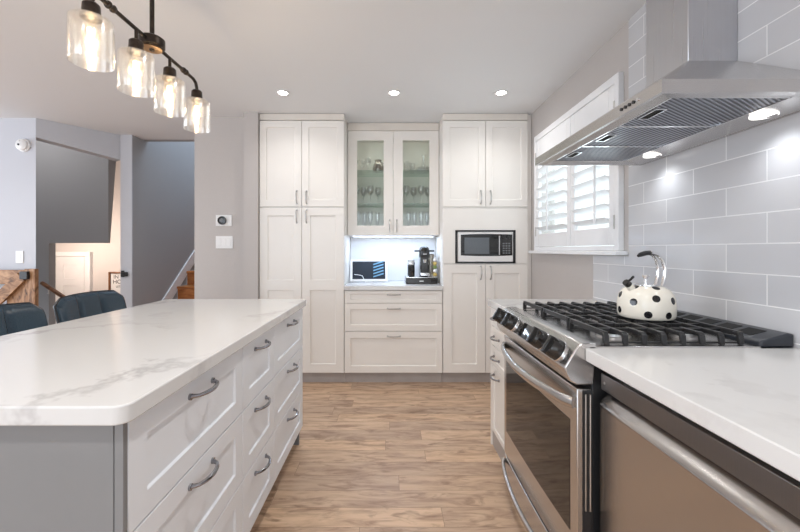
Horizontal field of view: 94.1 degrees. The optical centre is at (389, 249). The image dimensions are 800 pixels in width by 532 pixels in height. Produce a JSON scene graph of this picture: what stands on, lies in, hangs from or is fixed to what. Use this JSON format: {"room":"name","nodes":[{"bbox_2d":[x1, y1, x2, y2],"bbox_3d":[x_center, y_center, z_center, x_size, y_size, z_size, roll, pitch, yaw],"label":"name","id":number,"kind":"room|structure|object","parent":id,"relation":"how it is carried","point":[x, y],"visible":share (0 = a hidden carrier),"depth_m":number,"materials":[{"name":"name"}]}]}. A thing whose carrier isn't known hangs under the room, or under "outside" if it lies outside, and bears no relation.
{"room":"kitchen","nodes":[
{"label":"kitchen","id":0,"kind":"room"},
{"bbox_2d":[0,118,35,303],"bbox_3d":[-4.940,-0.360,3.605,3.120,3.200,0.110,0,0,0],"label":"wall","id":1,"kind":"structure","parent":0,"point":[17,167],"depth_m":3.55,"materials":[{"name":"grey paint"}]},
{"bbox_2d":[0,269,38,305],"bbox_3d":[-3.817,0.667,3.445,1.065,0.985,0.070,0,0,0],"label":"wooden gate","id":2,"kind":"object","parent":1,"relation":"attached to","point":[20,286],"visible":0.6,"depth_m":3.44,"materials":[{"name":"brown wood"}]},
{"bbox_2d":[16,251,23,262],"bbox_3d":[-3.530,0.067,3.544,0.072,0.116,0.008,0,0,0],"label":"light switch","id":3,"kind":"object","parent":1,"relation":"attached to","point":[19,254],"visible":1,"depth_m":3.54,"materials":[{"name":"white plastic"}]},
{"bbox_2d":[15,139,30,151],"bbox_3d":[-3.488,-0.997,3.524,0.124,0.124,0.050,0,0,0],"label":"smoke detector","id":4,"kind":"object","parent":1,"relation":"attached to","point":[23,145],"visible":1,"depth_m":3.51,"materials":[{"name":"white plastic"}]},
{"bbox_2d":[36,140,115,324],"bbox_3d":[-5.143,0.090,5.105,2.715,4.100,0.210,0,0,0],"label":"wall","id":5,"kind":"structure","parent":0,"point":[75,189],"depth_m":5.00,"materials":[{"name":"grey paint"}]},
{"bbox_2d":[40,281,64,297],"bbox_3d":[-4.049,0.788,4.938,1.127,0.747,0.127,0,0,0],"label":"handrail","id":6,"kind":"object","parent":5,"relation":"attached to","point":[50,288],"visible":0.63,"depth_m":4.88,"materials":[{"name":"brown wood"}]},
{"bbox_2d":[36,118,119,160],"bbox_3d":[-3.217,-1.474,3.855,0.128,0.971,0.680,0,0,39],"label":"wall header","id":7,"kind":"structure","parent":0,"point":[106,145],"depth_m":3.82,"materials":[{"name":"grey paint"}]},
{"bbox_2d":[56,160,119,290],"bbox_3d":[-4.721,0.140,6.250,3.558,4.200,0.100,0,0,0],"label":"wall","id":8,"kind":"structure","parent":0,"point":[106,256],"depth_m":6.20,"materials":[{"name":"paint"}]},
{"bbox_2d":[56,252,92,323],"bbox_3d":[-5.430,1.085,6.165,0.960,2.110,0.070,0,0,0],"label":"door","id":9,"kind":"structure","parent":8,"relation":"in","point":[74,275],"depth_m":6.14,"materials":[{"name":"white paint"}]},
{"bbox_2d":[108,272,119,292],"bbox_3d":[-4.455,0.665,6.179,0.420,0.600,0.038,0,0,0],"label":"framed sign","id":10,"kind":"object","parent":8,"relation":"attached to","point":[113,277],"visible":0.11,"depth_m":6.19,"materials":[{"name":"white paper"}]},
{"bbox_2d":[133,136,193,306],"bbox_3d":[-2.883,-0.510,5.640,0.118,5.500,3.120,0,0,0],"label":"wall","id":11,"kind":"structure","parent":0,"point":[163,172],"depth_m":4.60,"materials":[{"name":"grey paint"}]},
{"bbox_2d":[121,271,127,276],"bbox_3d":[-2.895,0.260,4.047,0.080,0.070,0.034,0,0,0],"label":"gate latch","id":12,"kind":"object","parent":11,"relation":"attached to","point":[123,273],"visible":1,"depth_m":4.03,"materials":[{"name":"black metal"}]},
{"bbox_2d":[120,135,132,307],"bbox_3d":[-2.883,-0.010,4.072,0.126,2.500,0.014,0,0,0],"label":"wall","id":13,"kind":"structure","parent":11,"relation":"attached to","point":[126,141],"depth_m":4.07,"materials":[{"name":"grey paint"}]},
{"bbox_2d":[162,251,193,299],"bbox_3d":[-2.815,-0.027,5.495,0.018,2.474,2.810,0,0,0],"label":"trim","id":14,"kind":"structure","parent":11,"relation":"attached to","point":[171,292],"depth_m":4.98,"materials":[{"name":"white paint"}]},
{"bbox_2d":[145,140,193,141],"bbox_3d":[-2.272,-2.260,4.290,1.104,2.000,0.080,0,0,0],"label":"wall","id":15,"kind":"structure","parent":0,"point":[145,140],"depth_m":4.28,"materials":[{"name":"grey paint"}]},
{"bbox_2d":[194,117,243,298],"bbox_3d":[-1.528,-1.010,5.360,0.643,4.500,3.680,0,0,0],"label":"wall","id":16,"kind":"structure","parent":0,"point":[218,141],"depth_m":3.52,"materials":[{"name":"beige paint"}]},
{"bbox_2d":[216,215,231,225],"bbox_3d":[-1.571,-0.279,3.504,0.151,0.104,0.030,0,0,0],"label":"thermostat","id":17,"kind":"object","parent":16,"relation":"attached to","point":[221,220],"visible":1,"depth_m":3.51,"materials":[{"name":"white plastic"}]},
{"bbox_2d":[216,236,232,247],"bbox_3d":[-1.566,-0.073,3.514,0.161,0.118,0.008,0,0,0],"label":"light switch","id":18,"kind":"object","parent":16,"relation":"attached to","point":[221,241],"visible":1,"depth_m":3.51,"materials":[{"name":"white plastic"}]},
{"bbox_2d":[244,112,259,298],"bbox_3d":[-1.272,-0.010,3.460,0.127,2.500,0.120,0,0,0],"label":"wall pier","id":19,"kind":"object","parent":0,"point":[251,119],"visible":0.57,"depth_m":3.40,"materials":[{"name":"beige paint"}]},
{"bbox_2d":[0,0,645,139],"bbox_3d":[-2.525,-1.320,0.425,7.950,0.120,7.650,0,0,0],"label":"ceiling","id":20,"kind":"structure","parent":0,"point":[345,57],"depth_m":2.41,"materials":[{"name":"paint"}]},
{"bbox_2d":[66,0,209,126],"bbox_3d":[-0.950,-0.925,1.506,0.130,0.665,0.767,0,0,0],"label":"light","id":21,"kind":"object","parent":20,"relation":"hanging from","point":[90,11],"visible":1,"depth_m":1.42,"materials":[{"name":"black metal"}]},
{"bbox_2d":[79,0,102,47],"bbox_3d":[-0.950,-0.698,1.183,0.060,0.175,0.060,0,0,0],"label":"bulb","id":22,"kind":"object","parent":21,"relation":"attached to","point":[92,13],"depth_m":1.17,"materials":[{"name":"beige"}]},
{"bbox_2d":[127,38,145,77],"bbox_3d":[-0.950,-0.698,1.393,0.060,0.175,0.060,0,0,0],"label":"bulb","id":23,"kind":"object","parent":21,"relation":"attached to","point":[137,46],"depth_m":1.38,"materials":[{"name":"beige"}]},
{"bbox_2d":[162,66,177,107],"bbox_3d":[-0.950,-0.698,1.605,0.060,0.175,0.060,0,0,0],"label":"bulb","id":24,"kind":"object","parent":21,"relation":"attached to","point":[171,76],"depth_m":1.59,"materials":[{"name":"beige"}]},
{"bbox_2d":[190,89,203,118],"bbox_3d":[-0.950,-0.698,1.830,0.060,0.175,0.060,0,0,0],"label":"bulb","id":25,"kind":"object","parent":21,"relation":"attached to","point":[197,95],"depth_m":1.82,"materials":[{"name":"beige"}]},
{"bbox_2d":[276,90,289,95],"bbox_3d":[-0.856,-1.254,2.970,0.104,0.009,0.104,0,0,0],"label":"recessed light","id":26,"kind":"object","parent":20,"relation":"in","point":[280,92],"visible":1,"depth_m":2.96,"materials":[{"name":"white plastic"}]},
{"bbox_2d":[388,90,399,95],"bbox_3d":[0.032,-1.254,2.970,0.104,0.009,0.104,0,0,0],"label":"recessed light","id":27,"kind":"object","parent":20,"relation":"in","point":[390,92],"visible":1,"depth_m":2.96,"materials":[{"name":"white"}]},
{"bbox_2d":[494,90,507,95],"bbox_3d":[0.888,-1.254,2.970,0.104,0.009,0.104,0,0,0],"label":"recessed light","id":28,"kind":"object","parent":20,"relation":"in","point":[499,92],"visible":1,"depth_m":2.96,"materials":[{"name":"white"}]},
{"bbox_2d":[250,382,526,531],"bbox_3d":[-2.525,1.300,0.400,7.950,0.120,7.600,0,0,0],"label":"floor","id":29,"kind":"structure","parent":0,"point":[368,456],"depth_m":2.16,"materials":[{"name":"brown wood"}]},
{"bbox_2d":[0,302,47,335],"bbox_3d":[-1.734,0.757,1.790,0.513,0.970,0.535,0,0,0],"label":"counter stool","id":30,"kind":"object","parent":29,"relation":"on","point":[23,316],"visible":0.27,"depth_m":1.92,"materials":[{"name":"teal leather"}]},
{"bbox_2d":[53,290,126,322],"bbox_3d":[-1.734,0.757,2.400,0.513,0.970,0.535,0,0,0],"label":"counter stool","id":31,"kind":"object","parent":29,"relation":"on","point":[85,304],"visible":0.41,"depth_m":2.36,"materials":[{"name":"teal leather"}]},
{"bbox_2d":[0,308,302,531],"bbox_3d":[-0.856,0.798,1.577,0.688,0.884,1.605,0,0,0],"label":"kitchen island","id":32,"kind":"object","parent":29,"relation":"on","point":[208,456],"visible":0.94,"depth_m":0.98,"materials":[{"name":"paint"}]},
{"bbox_2d":[0,299,305,425],"bbox_3d":[-0.982,0.335,1.570,0.897,0.040,1.644,0,0,0],"label":"island countertop","id":33,"kind":"structure","parent":32,"relation":"on","point":[109,368],"depth_m":1.10,"materials":[{"name":"stone"}]},
{"bbox_2d":[177,270,193,298],"bbox_3d":[-2.330,0.100,5.603,0.950,2.280,2.815,0,0,0],"label":"staircase","id":34,"kind":"structure","parent":29,"relation":"on","point":[185,291],"depth_m":4.92,"materials":[{"name":"orange wood"}]},
{"bbox_2d":[260,114,350,381],"bbox_3d":[-0.815,-0.009,3.708,0.781,2.498,0.637,0,0,0],"label":"pantry cabinet","id":35,"kind":"object","parent":29,"relation":"on","point":[305,242],"visible":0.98,"depth_m":3.44,"materials":[{"name":"paint"}]},
{"bbox_2d":[345,290,441,381],"bbox_3d":[0.032,0.806,3.708,0.906,0.868,0.637,0,0,0],"label":"base cabinet","id":36,"kind":"object","parent":29,"relation":"on","point":[391,335],"visible":1,"depth_m":3.44,"materials":[{"name":"paint"}]},
{"bbox_2d":[344,281,442,289],"bbox_3d":[0.032,0.350,3.718,0.906,0.040,0.616,0,0,0],"label":"countertop","id":37,"kind":"structure","parent":36,"relation":"on","point":[377,285],"depth_m":3.41,"materials":[{"name":"stone"}]},
{"bbox_2d":[350,259,387,281],"bbox_3d":[-0.217,0.214,3.835,0.385,0.234,0.068,0,0,-4],"label":"framed display","id":38,"kind":"object","parent":37,"relation":"on","point":[361,270],"visible":0.99,"depth_m":3.83,"materials":[{"name":"white plastic"}]},
{"bbox_2d":[405,275,437,283],"bbox_3d":[0.308,0.296,3.764,0.307,0.065,0.333,0,0,0],"label":"organizer","id":39,"kind":"object","parent":37,"relation":"on","point":[417,279],"visible":0.93,"depth_m":3.60,"materials":[{"name":"black plastic"}]},
{"bbox_2d":[407,260,414,275],"bbox_3d":[0.213,0.180,3.740,0.075,0.166,0.075,0,0,0],"label":"milk frother","id":40,"kind":"object","parent":39,"relation":"on","point":[411,263],"visible":0.96,"depth_m":3.71,"materials":[{"name":"black plastic"}]},
{"bbox_2d":[414,246,433,275],"bbox_3d":[0.345,0.113,3.750,0.200,0.300,0.300,0,0,0],"label":"coffee machine","id":41,"kind":"object","parent":39,"relation":"on","point":[426,261],"visible":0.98,"depth_m":3.68,"materials":[{"name":"black plastic"}]},
{"bbox_2d":[420,272,429,275],"bbox_3d":[0.343,0.236,3.639,0.086,0.028,0.079,0,0,0],"label":"tray","id":42,"kind":"object","parent":41,"relation":"on","point":[421,273],"depth_m":3.60,"materials":[{"name":"silver metal"}]},
{"bbox_2d":[433,258,436,275],"bbox_3d":[0.440,0.167,3.642,0.038,0.193,0.026,0,0,0],"label":"rack","id":43,"kind":"object","parent":39,"relation":"on","point":[434,259],"visible":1,"depth_m":3.63,"materials":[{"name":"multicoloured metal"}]},
{"bbox_2d":[435,114,530,381],"bbox_3d":[0.900,-0.009,3.708,0.824,2.498,0.637,0,0,0],"label":"tall cabinet","id":44,"kind":"object","parent":29,"relation":"on","point":[485,159],"visible":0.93,"depth_m":3.43,"materials":[{"name":"paint"}]},
{"bbox_2d":[455,230,515,262],"bbox_3d":[0.879,-0.030,3.652,0.555,0.305,0.456,0,0,0],"label":"microwave oven","id":45,"kind":"object","parent":44,"relation":"in","point":[471,246],"visible":0.98,"depth_m":3.43,"materials":[{"name":"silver metal"}]},
{"bbox_2d":[490,307,505,460],"bbox_3d":[0.953,0.798,2.178,0.693,0.883,0.420,0,0,0],"label":"base cabinet","id":46,"kind":"object","parent":29,"relation":"on","point":[497,336],"visible":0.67,"depth_m":2.26,"materials":[{"name":"paint"}]},
{"bbox_2d":[488,299,606,309],"bbox_3d":[0.966,0.336,2.179,0.677,0.041,0.422,0,0,0],"label":"countertop","id":47,"kind":"structure","parent":46,"relation":"on","point":[494,303],"depth_m":2.28,"materials":[{"name":"stone"}]},
{"bbox_2d":[492,301,792,531],"bbox_3d":[0.910,0.753,1.579,0.785,0.974,0.773,0,0,0],"label":"gas range","id":48,"kind":"object","parent":29,"relation":"on","point":[550,465],"visible":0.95,"depth_m":1.36,"materials":[{"name":"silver metal"}]},
{"bbox_2d":[522,309,760,347],"bbox_3d":[0.917,0.317,1.581,0.555,0.014,0.770,0,0,0],"label":"cooktop","id":49,"kind":"object","parent":48,"relation":"in","point":[590,339],"depth_m":1.27,"materials":[{"name":"metal"}]},
{"bbox_2d":[617,250,676,320],"bbox_3d":[1.010,0.133,1.472,0.201,0.263,0.197,0,0,0],"label":"kettle","id":50,"kind":"object","parent":48,"relation":"on","point":[645,300],"visible":1,"depth_m":1.41,"materials":[{"name":"beige ceramic"}]},
{"bbox_2d":[599,373,799,531],"bbox_3d":[0.978,0.804,0.882,0.634,0.872,0.596,0,0,0],"label":"dishwasher","id":51,"kind":"object","parent":29,"relation":"on","point":[661,470],"visible":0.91,"depth_m":0.87,"materials":[{"name":"metal"}]},
{"bbox_3d":[0.952,0.799,0.304,0.694,0.883,0.548,0,0,0],"label":"base cabinet","id":52,"kind":"object","parent":29,"relation":"on","visible":0},
{"bbox_2d":[586,348,799,481],"bbox_3d":[0.966,0.336,0.608,0.677,0.041,1.175,0,0,0],"label":"countertop","id":53,"kind":"structure","parent":52,"relation":"on","point":[749,398],"depth_m":0.86,"materials":[{"name":"stone"}]},
{"bbox_2d":[351,237,434,280],"bbox_3d":[0.032,0.092,4.018,0.906,0.473,0.016,0,0,0],"label":"wall","id":54,"kind":"structure","parent":0,"point":[397,251],"depth_m":4.01,"materials":[{"name":"white paint"}]},
{"bbox_2d":[347,123,438,236],"bbox_3d":[0.032,-0.702,3.833,0.906,1.113,0.387,0,0,0],"label":"upper cabinet","id":55,"kind":"object","parent":54,"relation":"attached to","point":[394,144],"visible":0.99,"depth_m":3.68,"materials":[{"name":"paint"}]},
{"bbox_2d":[372,159,383,172],"bbox_3d":[-0.118,-0.856,3.800,0.124,0.120,0.120,0,0,0],"label":"glass jug","id":56,"kind":"object","parent":55,"relation":"on","point":[378,167],"visible":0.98,"depth_m":3.76,"materials":[{"name":"clear glass"}]},
{"bbox_2d":[354,236,432,236],"bbox_3d":[0.032,-0.139,3.750,0.806,0.010,0.030,0,0,0],"label":"strip light","id":57,"kind":"object","parent":55,"relation":"attached to","point":[354,236],"visible":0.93,"depth_m":3.74,"materials":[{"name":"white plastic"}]},
{"bbox_2d":[415,155,428,173],"bbox_3d":[0.345,-0.886,3.830,0.170,0.180,0.170,0,0,0],"label":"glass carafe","id":58,"kind":"object","parent":55,"relation":"on","point":[420,171],"visible":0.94,"depth_m":3.82,"materials":[{"name":"clear glass"}]},
{"bbox_2d":[531,0,799,348],"bbox_3d":[1.379,-0.010,0.400,0.148,2.500,7.600,0,0,0],"label":"wall","id":59,"kind":"structure","parent":0,"point":[722,215],"depth_m":1.51,"materials":[{"name":"tile"}]},
{"bbox_2d":[528,72,627,254],"bbox_3d":[1.331,-0.485,2.690,0.186,1.030,1.290,0,0,0],"label":"window","id":60,"kind":"structure","parent":59,"relation":"in","point":[610,94],"depth_m":2.51,"materials":[{"name":"white paint"}]},
{"bbox_2d":[535,0,799,165],"bbox_3d":[1.027,-0.845,1.480,0.554,0.826,0.900,0,0,0],"label":"range hood","id":61,"kind":"object","parent":59,"relation":"attached to","point":[697,92],"visible":1,"depth_m":1.40,"materials":[{"name":"metal"}]},
{"bbox_2d":[643,153,660,157],"bbox_3d":[1.226,-0.442,1.740,0.072,0.007,0.072,0,0,0],"label":"lamp","id":62,"kind":"object","parent":61,"relation":"on","point":[645,155],"depth_m":1.73,"materials":[{"name":"white"}]},
{"bbox_2d":[539,94,799,164],"bbox_3d":[1.028,-0.441,1.480,0.527,0.018,0.876,0,0,0],"label":"filter","id":63,"kind":"object","parent":61,"relation":"on","point":[649,128],"depth_m":1.34,"materials":[{"name":"metal"}]},
{"bbox_2d":[749,111,779,119],"bbox_3d":[1.226,-0.442,1.220,0.072,0.007,0.072,0,0,0],"label":"lamp","id":64,"kind":"object","parent":61,"relation":"on","point":[753,115],"depth_m":1.22,"materials":[{"name":"white"}]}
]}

